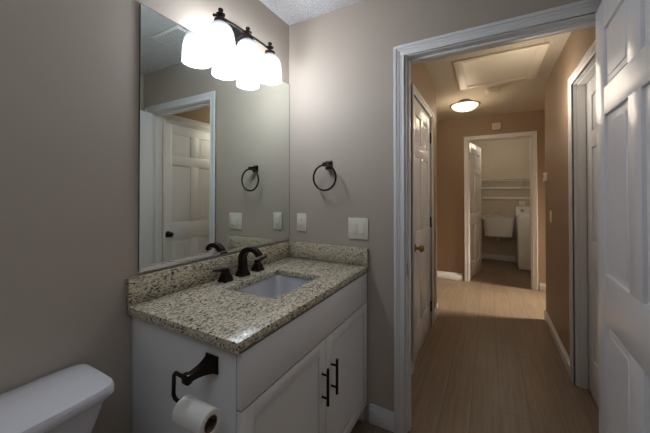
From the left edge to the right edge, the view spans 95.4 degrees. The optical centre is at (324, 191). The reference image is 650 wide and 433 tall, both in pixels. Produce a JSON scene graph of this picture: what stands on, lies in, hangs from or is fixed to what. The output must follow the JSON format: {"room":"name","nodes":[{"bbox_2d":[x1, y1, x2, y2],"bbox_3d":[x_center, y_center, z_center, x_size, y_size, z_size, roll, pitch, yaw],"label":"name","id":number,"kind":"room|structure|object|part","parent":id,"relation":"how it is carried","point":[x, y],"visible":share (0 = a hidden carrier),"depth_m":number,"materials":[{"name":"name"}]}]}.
{"room":"bathroom","nodes":[
{"label":"bathroom","id":0,"kind":"room"},
{"bbox_2d":[0,0,288,432],"bbox_3d":[-0.962,0.091,0.766,0.100,2.420,2.800,0,-1,29],"label":"wall","id":1,"kind":"structure","parent":0,"point":[69,138],"depth_m":0.95,"materials":[{"name":"beige paint"}]},
{"bbox_2d":[138,3,289,272],"bbox_3d":[-0.470,-0.201,1.543,0.008,1.025,0.964,0,-1,29],"label":"mirror","id":2,"kind":"object","parent":1,"relation":"attached to","point":[214,157],"visible":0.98,"depth_m":1.36,"materials":[{"name":"clear glass"}]},
{"bbox_2d":[205,8,281,84],"bbox_3d":[-0.404,-0.741,1.516,0.154,0.238,0.483,0,-1,29],"label":"sconce","id":3,"kind":"object","parent":1,"relation":"attached to","point":[226,42],"visible":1,"depth_m":1.46,"materials":[{"name":"white glass"}]},
{"bbox_2d":[259,0,570,121],"bbox_3d":[1.679,-1.155,2.343,6.200,0.100,8.300,0,-1,29],"label":"ceiling","id":4,"kind":"structure","parent":0,"point":[519,96],"depth_m":2.93,"materials":[{"name":"white paint"}]},
{"bbox_2d":[450,99,480,112],"bbox_3d":[1.677,-1.018,3.544,0.340,0.150,0.340,0,-1,29],"label":"hall ceiling light","id":5,"kind":"object","parent":4,"relation":"attached to","point":[464,105],"visible":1,"depth_m":3.46,"materials":[{"name":"white glass"}]},
{"bbox_3d":[1.677,-0.993,3.544,0.300,0.073,0.300,0,-1,29],"label":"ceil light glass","id":6,"kind":"part","parent":5,"relation":"part of","materials":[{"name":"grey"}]},
{"bbox_2d":[485,87,498,93],"bbox_3d":[1.805,-1.078,3.188,0.132,0.038,0.132,0,-1,29],"label":"smoke detector","id":7,"kind":"object","parent":4,"relation":"attached to","point":[494,90],"visible":1,"depth_m":3.15,"materials":[{"name":"beige plastic"}]},
{"bbox_2d":[453,42,548,89],"bbox_3d":[1.552,-1.093,2.671,0.660,0.016,0.750,0,-1,29],"label":"attic hatch","id":8,"kind":"object","parent":4,"relation":"attached to","point":[514,65],"depth_m":2.59,"materials":[{"name":"beige paint"}]},
{"bbox_2d":[411,63,435,308],"bbox_3d":[0.734,0.106,2.451,0.100,2.420,1.560,0,-1,29],"label":"wall","id":9,"kind":"structure","parent":0,"point":[422,83],"depth_m":2.96,"materials":[{"name":"beige"}]},
{"bbox_2d":[391,359,412,417],"bbox_3d":[0.516,1.259,1.931,0.014,0.105,0.458,0,-1,29],"label":"baseboard","id":10,"kind":"structure","parent":9,"relation":"attached to","point":[392,413],"depth_m":2.09,"materials":[{"name":"white wood"}]},
{"bbox_2d":[411,83,433,373],"bbox_3d":[0.803,0.268,2.556,0.121,2.098,0.895,0,-1,29],"label":"trim","id":11,"kind":"structure","parent":9,"relation":"attached to","point":[417,96],"depth_m":2.18,"materials":[{"name":"white wood"}]},
{"bbox_2d":[414,98,431,360],"bbox_3d":[0.825,0.296,2.551,0.175,2.030,0.774,0,-1,29],"label":"closet door","id":12,"kind":"structure","parent":9,"relation":"in","point":[422,217],"depth_m":2.51,"materials":[{"name":"white wood"}]},
{"bbox_2d":[434,303,438,321],"bbox_3d":[1.142,1.269,3.061,0.014,0.105,0.328,0,-1,29],"label":"baseboard","id":13,"kind":"structure","parent":9,"relation":"attached to","point":[436,310],"depth_m":3.09,"materials":[{"name":"white wood"}]},
{"bbox_2d":[289,0,582,420],"bbox_3d":[0.532,0.099,1.604,1.900,2.420,0.115,0,-1,29],"label":"wall","id":14,"kind":"structure","parent":0,"point":[341,85],"depth_m":1.72,"materials":[{"name":"beige paint"}]},
{"bbox_2d":[297,213,305,231],"bbox_3d":[-0.152,0.201,1.911,0.072,0.116,0.009,0,-1,29],"label":"electrical outlet plate","id":15,"kind":"object","parent":14,"relation":"attached to","point":[301,221],"visible":1,"depth_m":1.91,"materials":[{"name":"beige plastic"}]},
{"bbox_2d":[313,161,336,190],"bbox_3d":[0.009,-0.093,1.792,0.163,0.186,0.065,0,-1,29],"label":"towel ring","id":16,"kind":"object","parent":14,"relation":"attached to","point":[327,164],"visible":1,"depth_m":1.77,"materials":[{"name":"black metal"}]},
{"bbox_2d":[348,217,367,239],"bbox_3d":[0.192,0.217,1.719,0.124,0.124,0.010,0,-1,29],"label":"switch plate","id":17,"kind":"object","parent":14,"relation":"attached to","point":[357,228],"visible":1,"depth_m":1.72,"materials":[{"name":"beige plastic"}]},
{"bbox_2d":[393,0,601,432],"bbox_3d":[0.820,0.258,1.443,0.938,2.098,0.155,0,-1,29],"label":"trim","id":18,"kind":"structure","parent":14,"relation":"attached to","point":[574,16],"depth_m":1.59,"materials":[{"name":"white wood"}]},
{"bbox_2d":[595,0,649,432],"bbox_3d":[0.911,0.281,0.860,0.175,2.030,0.824,0,-1,29],"label":"bathroom door","id":19,"kind":"structure","parent":14,"relation":"in","point":[623,126],"depth_m":0.95,"materials":[{"name":"white wood"}]},
{"bbox_2d":[436,164,436,304],"bbox_3d":[0.239,0.117,3.688,2.165,2.420,0.125,0,-1,29],"label":"wall","id":20,"kind":"structure","parent":0,"point":[436,164],"depth_m":3.20,"materials":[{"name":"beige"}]},
{"bbox_2d":[350,259,598,432],"bbox_3d":[1.679,1.365,2.321,6.200,0.100,8.300,0,-1,29],"label":"floor","id":21,"kind":"structure","parent":0,"point":[489,359],"depth_m":2.18,"materials":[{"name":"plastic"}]},
{"bbox_2d":[0,364,113,432],"bbox_3d":[-0.588,0.919,0.583,0.716,0.760,0.466,0,-1,29],"label":"toilet","id":22,"kind":"object","parent":21,"relation":"on","point":[71,399],"visible":1,"depth_m":0.78,"materials":[{"name":"ceramic"}]},
{"bbox_2d":[126,241,368,432],"bbox_3d":[-0.252,0.790,1.330,0.587,1.033,1.110,0,-1,29],"label":"bathroom vanity","id":23,"kind":"object","parent":21,"relation":"on","point":[272,338],"visible":1,"depth_m":1.08,"materials":[{"name":"grey"}]},
{"bbox_2d":[126,241,368,353],"bbox_3d":[-0.239,0.387,1.385,0.559,0.130,1.008,0,-1,29],"label":"countertop","id":24,"kind":"structure","parent":23,"relation":"on","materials":[{"name":"stone"}]},
{"bbox_2d":[213,246,266,282],"bbox_3d":[-0.374,0.349,1.465,0.145,0.148,0.360,0,-1,29],"label":"faucet","id":25,"kind":"object","parent":24,"relation":"on","point":[258,271],"depth_m":1.46,"materials":[{"name":"black metal"}]},
{"bbox_2d":[235,274,311,298],"bbox_3d":[-0.229,0.526,1.379,0.347,0.148,0.448,0,-1,29],"label":"sink","id":26,"kind":"object","parent":24,"relation":"in","point":[272,286],"depth_m":1.55,"materials":[{"name":"ceramic"}]},
{"bbox_2d":[515,206,530,269],"bbox_3d":[3.758,0.811,5.157,0.690,1.060,0.672,0,-1,29],"label":"washer","id":27,"kind":"object","parent":21,"relation":"on","point":[522,238],"visible":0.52,"depth_m":5.01,"materials":[{"name":"white metal"}]},
{"bbox_2d":[436,109,545,290],"bbox_3d":[2.673,0.121,4.125,6.000,2.420,0.100,0,-1,29],"label":"wall","id":28,"kind":"structure","parent":0,"point":[451,135],"depth_m":4.43,"materials":[{"name":"beige paint"}]},
{"bbox_2d":[437,271,462,280],"bbox_3d":[1.036,1.286,4.957,2.318,0.105,0.014,0,-1,29],"label":"baseboard","id":29,"kind":"structure","parent":28,"relation":"attached to","point":[440,274],"depth_m":4.48,"materials":[{"name":"white wood"}]},
{"bbox_2d":[470,143,484,278],"bbox_3d":[2.434,0.296,4.742,0.237,2.070,0.767,0,-1,29],"label":"laundry door","id":30,"kind":"structure","parent":28,"relation":"in","point":[475,219],"depth_m":4.74,"materials":[{"name":"white wood"}]},
{"bbox_2d":[492,122,500,130],"bbox_3d":[2.431,-0.918,4.191,0.110,0.100,0.034,0,-1,29],"label":"door chime","id":31,"kind":"object","parent":28,"relation":"attached to","point":[496,126],"visible":0.98,"depth_m":4.17,"materials":[{"name":"beige plastic"}]},
{"bbox_2d":[464,131,537,290],"bbox_3d":[2.486,0.261,4.227,0.892,2.142,0.140,0,-1,29],"label":"trim","id":32,"kind":"structure","parent":28,"relation":"attached to","point":[532,135],"depth_m":4.04,"materials":[{"name":"white wood"}]},
{"bbox_2d":[540,283,545,291],"bbox_3d":[4.068,1.271,3.276,2.748,0.105,0.014,0,-1,29],"label":"baseboard","id":33,"kind":"structure","parent":28,"relation":"attached to","point":[542,286],"depth_m":3.92,"materials":[{"name":"white wood"}]},
{"bbox_2d":[470,138,529,255],"bbox_3d":[3.483,0.136,5.791,2.100,2.420,0.100,0,-1,29],"label":"wall","id":34,"kind":"structure","parent":0,"point":[506,159],"depth_m":5.74,"materials":[{"name":"beige paint"}]},
{"bbox_2d":[483,210,513,243],"bbox_3d":[3.268,0.683,5.584,0.500,0.642,0.462,0,-1,29],"label":"sink","id":35,"kind":"object","parent":34,"relation":"attached to","point":[498,226],"visible":0.98,"depth_m":5.41,"materials":[{"name":"white"}]},
{"bbox_2d":[482,253,515,261],"bbox_3d":[3.456,1.293,5.731,1.900,0.105,0.014,0,-1,29],"label":"baseboard","id":36,"kind":"structure","parent":34,"relation":"attached to","point":[484,256],"depth_m":5.75,"materials":[{"name":"white"}]},
{"bbox_2d":[481,178,529,199],"bbox_3d":[3.382,-0.036,5.612,1.882,0.382,0.312,0,-1,29],"label":"wire shelf","id":37,"kind":"object","parent":34,"relation":"attached to","point":[506,188],"visible":0.4,"depth_m":5.64,"materials":[{"name":"white metal"}]},
{"bbox_2d":[519,201,524,205],"bbox_3d":[3.723,0.230,5.582,0.100,0.090,0.029,0,-1,29],"label":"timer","id":38,"kind":"object","parent":34,"relation":"attached to","point":[521,203],"visible":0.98,"depth_m":5.57,"materials":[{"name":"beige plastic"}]},
{"bbox_2d":[545,27,595,357],"bbox_3d":[1.786,0.103,2.072,0.100,2.420,1.920,0,-1,29],"label":"wall","id":39,"kind":"structure","parent":0,"point":[578,44],"depth_m":2.34,"materials":[{"name":"beige paint"}]},
{"bbox_2d":[543,173,547,180],"bbox_3d":[2.209,-0.144,2.967,0.026,0.080,0.110,0,-1,29],"label":"thermostat","id":40,"kind":"object","parent":39,"relation":"attached to","point":[545,177],"visible":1,"depth_m":2.92,"materials":[{"name":"white plastic"}]},
{"bbox_2d":[544,310,569,376],"bbox_3d":[1.982,1.265,2.532,0.014,0.105,1.098,0,-1,29],"label":"baseboard","id":41,"kind":"structure","parent":39,"relation":"attached to","point":[565,358],"depth_m":2.45,"materials":[{"name":"white wood"}]},
{"bbox_2d":[568,39,595,388],"bbox_3d":[1.540,0.260,1.646,0.121,2.098,0.892,0,-1,29],"label":"trim","id":42,"kind":"structure","parent":39,"relation":"attached to","point":[582,74],"depth_m":1.99,"materials":[{"name":"white wood"}]},
{"bbox_2d":[586,73,598,407],"bbox_3d":[1.579,0.288,1.630,0.175,2.030,0.774,0,-1,29],"label":"bedroom door","id":43,"kind":"structure","parent":39,"relation":"in","point":[592,268],"depth_m":1.87,"materials":[{"name":"white wood"}]}
]}

